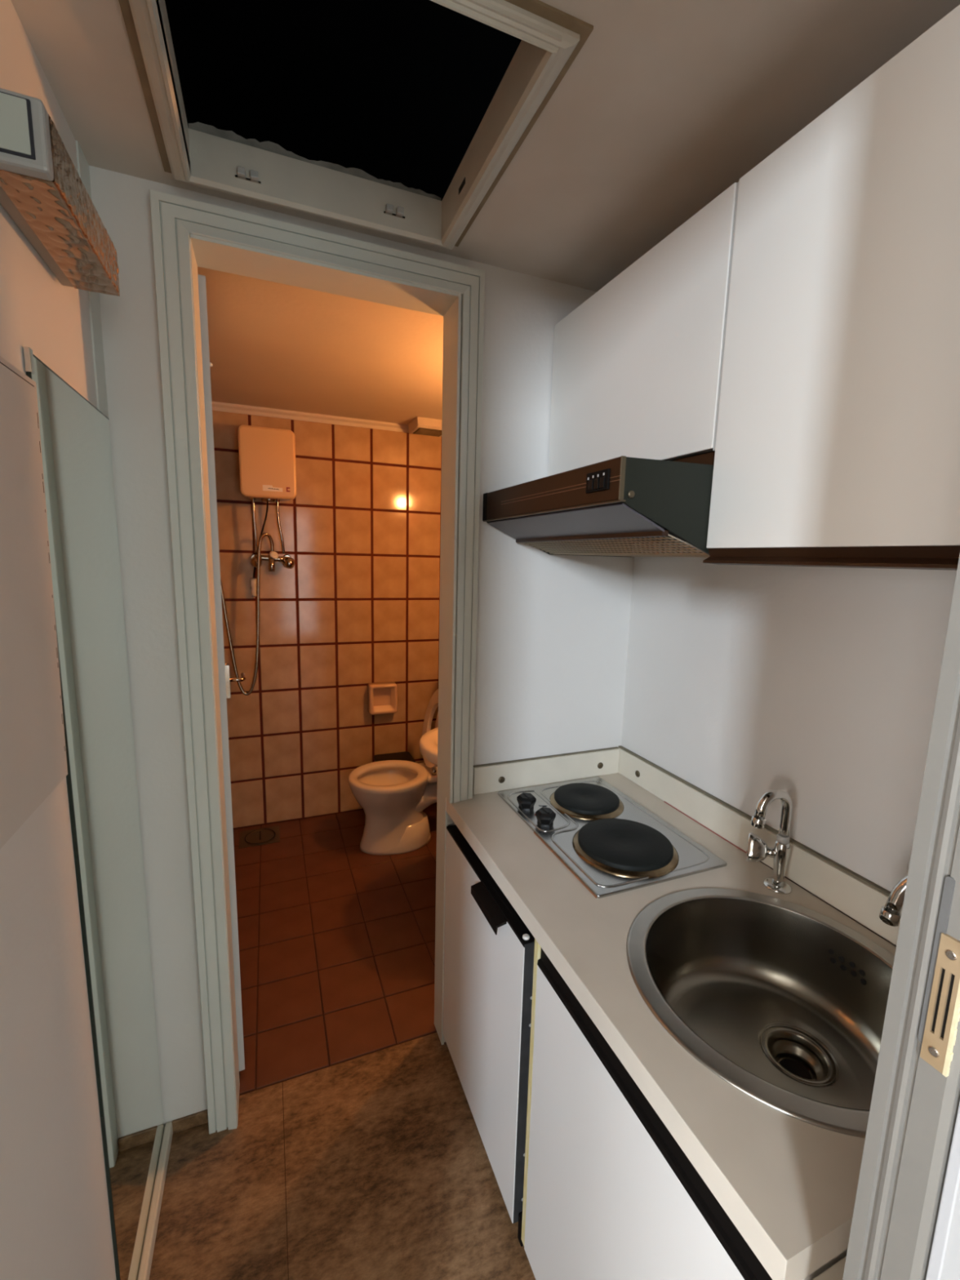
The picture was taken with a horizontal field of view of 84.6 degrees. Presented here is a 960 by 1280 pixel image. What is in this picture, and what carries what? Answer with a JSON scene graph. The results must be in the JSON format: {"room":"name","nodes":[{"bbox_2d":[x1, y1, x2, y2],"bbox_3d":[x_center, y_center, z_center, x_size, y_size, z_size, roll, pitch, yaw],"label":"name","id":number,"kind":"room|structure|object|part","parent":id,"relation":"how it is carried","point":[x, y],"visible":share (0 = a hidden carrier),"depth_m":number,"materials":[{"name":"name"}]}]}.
{"room":"kitchenette","nodes":[
{"label":"kitchenette","id":0,"kind":"room"},
{"bbox_2d":[0,0,116,1279],"bbox_3d":[-0.616,0.220,0.626,0.144,2.131,1.132,-2,9,-22],"label":"wall","id":1,"kind":"structure","parent":0,"point":[55,1224],"depth_m":0.68,"materials":[{"name":"paint"}]},
{"bbox_2d":[0,355,67,848],"bbox_3d":[-0.506,-0.044,0.535,0.017,0.513,0.369,-2,9,-22],"label":"wall panel","id":2,"kind":"object","parent":1,"relation":"attached to","point":[33,759],"visible":1,"depth_m":0.61,"materials":[{"name":"paint"}]},
{"bbox_2d":[0,88,119,296],"bbox_3d":[-0.538,-0.544,0.656,0.081,0.069,0.365,-2,9,-22],"label":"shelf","id":3,"kind":"object","parent":1,"relation":"attached to","point":[42,191],"visible":1,"depth_m":0.62,"materials":[{"name":"brown"}]},
{"bbox_3d":[-0.491,-0.524,0.530,0.061,0.050,0.004,-2,9,-22],"label":"cap panel","id":4,"kind":"part","parent":3,"relation":"part of","materials":[{"name":"plastic"}]},
{"bbox_3d":[-0.566,-0.548,0.644,0.020,0.059,0.365,-2,9,-22],"label":"plate","id":5,"kind":"part","parent":3,"relation":"part of","materials":[{"name":"beige"}]},
{"bbox_2d":[22,346,164,1279],"bbox_3d":[-0.666,0.411,0.967,0.008,1.643,0.379,-2,9,-22],"label":"wall mirror","id":6,"kind":"object","parent":1,"relation":"attached to","point":[101,778],"visible":0.98,"depth_m":0.91,"materials":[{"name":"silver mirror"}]},
{"bbox_2d":[137,1121,173,1279],"bbox_3d":[-0.618,1.232,0.945,0.016,0.035,0.718,-2,9,-22],"label":"baseboard","id":7,"kind":"structure","parent":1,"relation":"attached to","point":[145,1264],"depth_m":1.11,"materials":[{"name":"white wood"}]},
{"bbox_2d":[197,266,443,424],"bbox_3d":[-0.579,-1.011,1.903,1.840,0.060,1.551,-2,9,-22],"label":"ceiling","id":8,"kind":"structure","parent":0,"point":[274,345],"depth_m":1.75,"materials":[{"name":"white paint"}]},
{"bbox_2d":[408,416,442,436],"bbox_3d":[-0.253,-1.055,2.619,0.162,0.052,0.183,-2,9,-22],"label":"fan","id":9,"kind":"object","parent":8,"relation":"attached to","point":[419,425],"visible":0.77,"depth_m":2.55,"materials":[{"name":"white plastic"}]},
{"bbox_2d":[413,427,441,436],"bbox_3d":[-0.251,-1.031,2.619,0.139,0.002,0.127,-2,9,-22],"label":"grille","id":10,"kind":"object","parent":9,"relation":"attached to","point":[437,432],"depth_m":2.59,"materials":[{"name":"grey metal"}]},
{"bbox_2d":[212,410,441,829],"bbox_3d":[-0.872,-0.143,2.716,1.840,2.200,0.105,-2,9,-22],"label":"wall","id":11,"kind":"structure","parent":0,"point":[358,605],"depth_m":2.71,"materials":[{"name":"brown tile"}]},
{"bbox_2d":[220,533,294,695],"bbox_3d":[-1.092,-0.274,2.457,0.438,1.075,0.168,-2,9,-22],"label":"shower mixer","id":12,"kind":"object","parent":11,"relation":"attached to","point":[287,561],"visible":0.8,"depth_m":2.46,"materials":[{"name":"silver metal"}]},
{"bbox_3d":[-1.046,-0.364,2.467,0.050,0.052,0.064,-2,9,-22],"label":"valve knob","id":13,"kind":"part","parent":12,"relation":"part of","materials":[{"name":"silver metal"}]},
{"bbox_2d":[268,554,275,572],"bbox_3d":[-0.981,-0.365,2.480,0.030,0.089,0.074,-2,9,-22],"label":"outlet","id":14,"kind":"object","parent":12,"relation":"attached to","point":[271,557],"depth_m":2.46,"materials":[{"name":"silver metal"}]},
{"bbox_3d":[-0.914,-0.369,2.519,0.056,0.056,0.065,-2,9,-22],"label":"valve knob","id":15,"kind":"part","parent":12,"relation":"part of","materials":[{"name":"silver metal"}]},
{"bbox_2d":[237,425,296,596],"bbox_3d":[-0.973,-0.570,2.439,0.233,0.752,0.198,-2,9,-22],"label":"water heater","id":16,"kind":"object","parent":11,"relation":"attached to","point":[266,455],"visible":0.91,"depth_m":2.32,"materials":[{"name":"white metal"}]},
{"bbox_2d":[211,401,408,432],"bbox_3d":[-0.826,-1.064,2.517,1.640,0.034,0.026,-2,9,-22],"label":"trim","id":17,"kind":"structure","parent":11,"relation":"attached to","point":[216,406],"depth_m":2.51,"materials":[{"name":"beige paint"}]},
{"bbox_2d":[367,681,397,715],"bbox_3d":[-0.524,0.315,2.842,0.154,0.165,0.060,-2,9,-22],"label":"soap dish","id":18,"kind":"object","parent":11,"relation":"attached to","point":[382,697],"visible":1,"depth_m":2.84,"materials":[{"name":"beige ceramic"}]},
{"bbox_2d":[149,802,535,1279],"bbox_3d":[-0.738,1.408,0.089,4.800,0.061,5.486,-2,9,-22],"label":"floor","id":19,"kind":"structure","parent":0,"point":[375,1166],"depth_m":1.34,"materials":[{"name":"brown tile"}]},
{"bbox_2d":[238,826,279,848],"bbox_3d":[-1.094,0.974,2.620,0.185,0.009,0.165,-2,9,-22],"label":"floor drain","id":20,"kind":"object","parent":19,"relation":"on","point":[258,837],"visible":1,"depth_m":2.61,"materials":[{"name":"grey metal"}]},
{"bbox_2d":[348,688,438,855],"bbox_3d":[-0.289,0.539,2.579,0.697,0.919,0.380,-2,9,-22],"label":"toilet","id":21,"kind":"object","parent":19,"relation":"on","point":[393,795],"visible":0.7,"depth_m":2.51,"materials":[{"name":"beige ceramic"}]},
{"bbox_3d":[-0.432,0.819,2.568,0.404,0.363,0.356,-2,9,-22],"label":"bowl","id":22,"kind":"part","parent":21,"relation":"part of","materials":[{"name":"beige ceramic"}]},
{"bbox_3d":[-0.214,0.431,2.592,0.101,0.386,0.356,-2,9,-22],"label":"seat","id":23,"kind":"part","parent":21,"relation":"part of","materials":[{"name":"beige ceramic"}]},
{"bbox_3d":[-0.155,0.427,2.615,0.094,0.387,0.360,-2,9,-22],"label":"lid","id":24,"kind":"part","parent":21,"relation":"part of","materials":[{"name":"white plastic"}]},
{"bbox_2d":[373,751,415,762],"bbox_3d":[-0.465,0.794,2.861,0.200,0.321,0.168,-2,9,-22],"label":"waste bin","id":25,"kind":"object","parent":19,"relation":"on","point":[406,756],"visible":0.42,"depth_m":2.85,"materials":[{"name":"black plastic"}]},
{"bbox_2d":[443,824,534,1246],"bbox_3d":[0.231,0.855,1.343,0.565,0.700,0.488,-2,9,-22],"label":"fridge","id":26,"kind":"object","parent":19,"relation":"on","point":[489,948],"visible":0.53,"depth_m":1.17,"materials":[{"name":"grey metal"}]},
{"bbox_3d":[0.024,0.565,1.126,0.040,0.032,0.140,-2,9,-22],"label":"handle","id":27,"kind":"part","parent":26,"relation":"part of","materials":[{"name":"black plastic"}]},
{"bbox_3d":[0.010,0.854,1.263,0.044,0.640,0.470,-2,9,-22],"label":"door","id":28,"kind":"part","parent":26,"relation":"part of","materials":[{"name":"grey metal"}]},
{"bbox_2d":[445,745,902,1279],"bbox_3d":[0.357,0.827,1.084,0.562,0.840,1.064,-2,9,-22],"label":"countertop","id":29,"kind":"structure","parent":19,"relation":"on","point":[788,1184],"depth_m":0.86,"materials":[{"name":"laminate"}]},
{"bbox_2d":[497,776,727,897],"bbox_3d":[0.287,0.430,1.277,0.329,0.041,0.478,-2,9,-22],"label":"cooktop","id":30,"kind":"object","parent":29,"relation":"in","point":[612,844],"visible":1,"depth_m":1.20,"materials":[{"name":"metal"}]},
{"bbox_3d":[0.118,0.413,1.347,0.042,0.033,0.049,-2,9,-22],"label":"knob","id":31,"kind":"part","parent":30,"relation":"part of","materials":[{"name":"black plastic"}]},
{"bbox_3d":[0.158,0.426,1.268,0.042,0.033,0.049,-2,9,-22],"label":"knob","id":32,"kind":"part","parent":30,"relation":"part of","materials":[{"name":"black plastic"}]},
{"bbox_3d":[0.280,0.416,1.385,0.168,0.014,0.168,-2,9,-22],"label":"hot plate","id":33,"kind":"part","parent":30,"relation":"part of","materials":[{"name":"black metal"}]},
{"bbox_3d":[0.321,0.451,1.169,0.204,0.014,0.204,-2,9,-22],"label":"hot plate","id":34,"kind":"part","parent":30,"relation":"part of","materials":[{"name":"black metal"}]},
{"bbox_2d":[626,888,894,1137],"bbox_3d":[0.461,0.623,0.831,0.457,0.205,0.457,-2,9,-22],"label":"sink","id":35,"kind":"object","parent":29,"relation":"in","point":[735,978],"visible":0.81,"depth_m":0.92,"materials":[{"name":"metal"}]},
{"bbox_2d":[746,789,792,893],"bbox_3d":[0.576,0.391,1.036,0.086,0.208,0.087,6,10,27],"label":"tap","id":36,"kind":"object","parent":29,"relation":"on","point":[757,850],"visible":1,"depth_m":1.03,"materials":[{"name":"silver metal"}]},
{"bbox_3d":[0.560,0.418,1.064,0.036,0.056,0.059,6,10,27],"label":"handle","id":37,"kind":"part","parent":36,"relation":"part of","materials":[{"name":"silver metal"}]},
{"bbox_3d":[0.580,0.424,1.055,0.021,0.019,0.020,6,10,27],"label":"valve stem","id":38,"kind":"part","parent":36,"relation":"part of","materials":[{"name":"silver metal"}]},
{"bbox_3d":[0.569,0.338,1.023,0.083,0.100,0.019,-1,9,-16],"label":"spout","id":39,"kind":"part","parent":36,"relation":"part of","materials":[{"name":"silver metal"}]},
{"bbox_2d":[879,874,907,926],"bbox_3d":[0.681,0.429,0.761,0.179,0.221,0.051,5,10,23],"label":"tap","id":40,"kind":"object","parent":29,"relation":"on","point":[890,914],"visible":0.59,"depth_m":0.77,"materials":[{"name":"silver metal"}]},
{"bbox_3d":[0.676,0.376,0.751,0.159,0.113,0.019,5,9,20],"label":"spout","id":41,"kind":"part","parent":40,"relation":"part of","materials":[{"name":"silver metal"}]},
{"bbox_2d":[521,938,847,1279],"bbox_3d":[0.431,0.921,0.879,0.541,0.722,0.498,-2,9,-22],"label":"base cabinet","id":42,"kind":"object","parent":19,"relation":"on","point":[610,1193],"visible":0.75,"depth_m":0.77,"materials":[{"name":"laminate"}]},
{"bbox_3d":[0.190,0.924,0.774,0.016,0.625,0.476,-2,9,-22],"label":"door","id":43,"kind":"part","parent":42,"relation":"part of","materials":[{"name":"white laminate"}]},
{"bbox_2d":[164,0,521,200],"bbox_3d":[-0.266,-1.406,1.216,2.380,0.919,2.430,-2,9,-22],"label":"hatch opening","id":44,"kind":"structure","parent":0,"point":[393,91],"depth_m":1.79,"materials":[{"name":"black"}]},
{"bbox_2d":[88,165,635,1127],"bbox_3d":[-0.259,0.120,1.336,1.740,2.131,0.066,-2,9,-22],"label":"wall","id":45,"kind":"structure","parent":0,"point":[552,639],"depth_m":1.27,"materials":[{"name":"paint"}]},
{"bbox_2d":[172,1109,208,1133],"bbox_3d":[-0.707,1.177,1.289,0.080,0.034,0.006,-2,9,-22],"label":"baseboard","id":46,"kind":"structure","parent":45,"relation":"attached to","point":[201,1117],"depth_m":1.29,"materials":[{"name":"brown wood"}]},
{"bbox_2d":[197,274,245,1071],"bbox_3d":[-0.737,0.149,1.521,0.099,1.958,0.570,-2,9,-22],"label":"door","id":47,"kind":"structure","parent":45,"relation":"in","point":[224,680],"depth_m":1.25,"materials":[{"name":"white wood"}]},
{"bbox_3d":[-0.812,0.132,1.697,0.012,0.110,0.032,-3,10,-26],"label":"handle plate","id":48,"kind":"part","parent":47,"relation":"part of","materials":[{"name":"silver metal"}]},
{"bbox_3d":[-0.803,0.123,1.747,0.052,0.016,0.100,-2,9,-22],"label":"lever","id":49,"kind":"part","parent":47,"relation":"part of","materials":[{"name":"silver metal"}]},
{"bbox_2d":[149,189,484,1133],"bbox_3d":[-0.340,0.167,1.288,0.666,2.048,0.115,-2,9,-22],"label":"trim","id":50,"kind":"structure","parent":45,"relation":"attached to","point":[188,235],"depth_m":1.16,"materials":[{"name":"paint"}]},
{"bbox_2d":[10,0,959,291],"bbox_3d":[0.024,-0.825,0.677,1.440,0.050,1.066,-2,9,-22],"label":"ceiling","id":51,"kind":"structure","parent":0,"point":[664,106],"depth_m":0.81,"materials":[{"name":"paint"}]},
{"bbox_2d":[118,0,593,249],"bbox_3d":[-0.213,-0.852,0.819,0.567,0.102,0.530,-2,9,-22],"label":"ceiling hatch","id":52,"kind":"object","parent":51,"relation":"attached to","point":[201,154],"visible":1,"depth_m":0.93,"materials":[{"name":"paint"}]},
{"bbox_3d":[-0.431,-0.855,0.979,0.044,0.003,0.002,-2,9,-22],"label":"catch plate","id":53,"kind":"part","parent":52,"relation":"part of","materials":[{"name":"silver metal"}]},
{"bbox_3d":[-0.175,-0.870,1.080,0.044,0.003,0.002,-2,9,-22],"label":"catch plate","id":54,"kind":"part","parent":52,"relation":"part of","materials":[{"name":"silver metal"}]},
{"bbox_2d":[621,519,956,891],"bbox_3d":[0.650,0.179,1.095,0.034,2.131,1.066,-2,9,-22],"label":"wall","id":55,"kind":"structure","parent":0,"point":[818,686],"depth_m":1.06,"materials":[{"name":"paint"}]},
{"bbox_2d":[547,182,738,476],"bbox_3d":[0.423,-0.557,1.152,0.294,0.398,0.566,-2,9,-22],"label":"upper cabinet","id":56,"kind":"object","parent":55,"relation":"attached to","point":[637,365],"visible":0.52,"depth_m":1.00,"materials":[{"name":"grey wood"}]},
{"bbox_2d":[482,451,715,557],"bbox_3d":[0.324,-0.272,1.155,0.470,0.171,0.568,-2,9,-22],"label":"extractor hood","id":57,"kind":"object","parent":56,"relation":"attached to","point":[605,508],"visible":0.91,"depth_m":0.91,"materials":[{"name":"brown metal"}]},
{"bbox_3d":[0.115,-0.292,1.070,0.008,0.066,0.562,-2,9,-22],"label":"panel","id":58,"kind":"part","parent":57,"relation":"part of","materials":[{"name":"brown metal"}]},
{"bbox_3d":[0.116,-0.258,1.071,0.010,0.003,0.564,-2,9,-22],"label":"trim","id":59,"kind":"part","parent":57,"relation":"part of","materials":[{"name":"brown wood"}]},
{"bbox_3d":[0.225,-0.303,1.417,0.453,0.148,0.004,-2,9,-22],"label":"panel","id":60,"kind":"part","parent":57,"relation":"part of","materials":[{"name":"grey metal"}]},
{"bbox_2d":[588,480,593,490],"bbox_3d":[0.184,-0.257,0.876,0.003,0.016,0.012,-2,9,-22],"label":"rocker switch","id":61,"kind":"object","parent":57,"relation":"attached to","point":[590,482],"depth_m":0.87,"materials":[{"name":"black plastic"}]},
{"bbox_2d":[593,478,599,488],"bbox_3d":[0.190,-0.255,0.861,0.003,0.016,0.012,-2,9,-22],"label":"rocker switch","id":62,"kind":"object","parent":57,"relation":"attached to","point":[596,481],"depth_m":0.86,"materials":[{"name":"black plastic"}]},
{"bbox_2d":[585,468,610,493],"bbox_3d":[0.193,-0.260,0.863,0.004,0.032,0.063,-2,9,-22],"label":"switch plate","id":63,"kind":"object","parent":57,"relation":"attached to","point":[597,480],"depth_m":0.86,"materials":[{"name":"black plastic"}]},
{"bbox_2d":[599,476,604,488],"bbox_3d":[0.196,-0.253,0.846,0.003,0.016,0.012,-2,9,-22],"label":"rocker switch","id":64,"kind":"object","parent":57,"relation":"attached to","point":[602,479],"depth_m":0.84,"materials":[{"name":"black plastic"}]},
{"bbox_3d":[0.219,-0.249,0.813,0.009,0.066,0.002,-2,9,-22],"label":"edge trim","id":65,"kind":"part","parent":57,"relation":"part of","materials":[{"name":"grey metal"}]},
{"bbox_3d":[0.432,-0.219,0.905,0.453,0.148,0.004,-2,9,-22],"label":"panel","id":66,"kind":"part","parent":57,"relation":"part of","materials":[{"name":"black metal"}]},
{"bbox_2d":[702,4,959,570],"bbox_3d":[0.616,-0.385,0.679,0.298,0.584,0.494,-2,9,-22],"label":"upper cabinet","id":67,"kind":"object","parent":55,"relation":"attached to","point":[837,438],"visible":1,"depth_m":0.66,"materials":[{"name":"grey wood"}]},
{"bbox_3d":[0.523,-0.107,0.688,0.114,0.027,0.494,-2,9,-22],"label":"light rail","id":68,"kind":"part","parent":67,"relation":"part of","materials":[{"name":"brown wood"}]},
{"bbox_3d":[0.222,-0.056,2.329,0.101,2.200,1.451,-2,9,-22],"label":"wall","id":69,"kind":"structure","parent":0,"visible":0},
{"bbox_2d":[419,727,438,765],"bbox_3d":[0.028,0.493,2.029,0.520,0.420,0.490,-2,9,-22],"label":"basin","id":70,"kind":"object","parent":69,"relation":"attached to","point":[428,741],"visible":0.08,"depth_m":1.92,"materials":[{"name":"beige ceramic"}]},
{"bbox_3d":[-0.716,0.040,-0.092,4.800,2.700,0.056,-2,9,-22],"label":"wall","id":71,"kind":"structure","parent":0,"visible":0},
{"bbox_2d":[842,554,959,1279],"bbox_3d":[0.347,0.322,0.386,0.092,2.050,0.053,-2,9,-22],"label":"trim","id":72,"kind":"structure","parent":71,"relation":"attached to","point":[905,1224],"depth_m":0.36,"materials":[{"name":"paint"}]},
{"bbox_3d":[0.310,0.243,0.352,0.003,0.095,0.014,-2,9,-22],"label":"strike plate","id":73,"kind":"part","parent":72,"relation":"part of","materials":[{"name":"gold metal"}]},
{"bbox_3d":[0.359,0.326,0.366,0.084,2.050,0.007,-2,9,-22],"label":"casing","id":74,"kind":"part","parent":72,"relation":"part of","materials":[{"name":"grey paint"}]}
]}

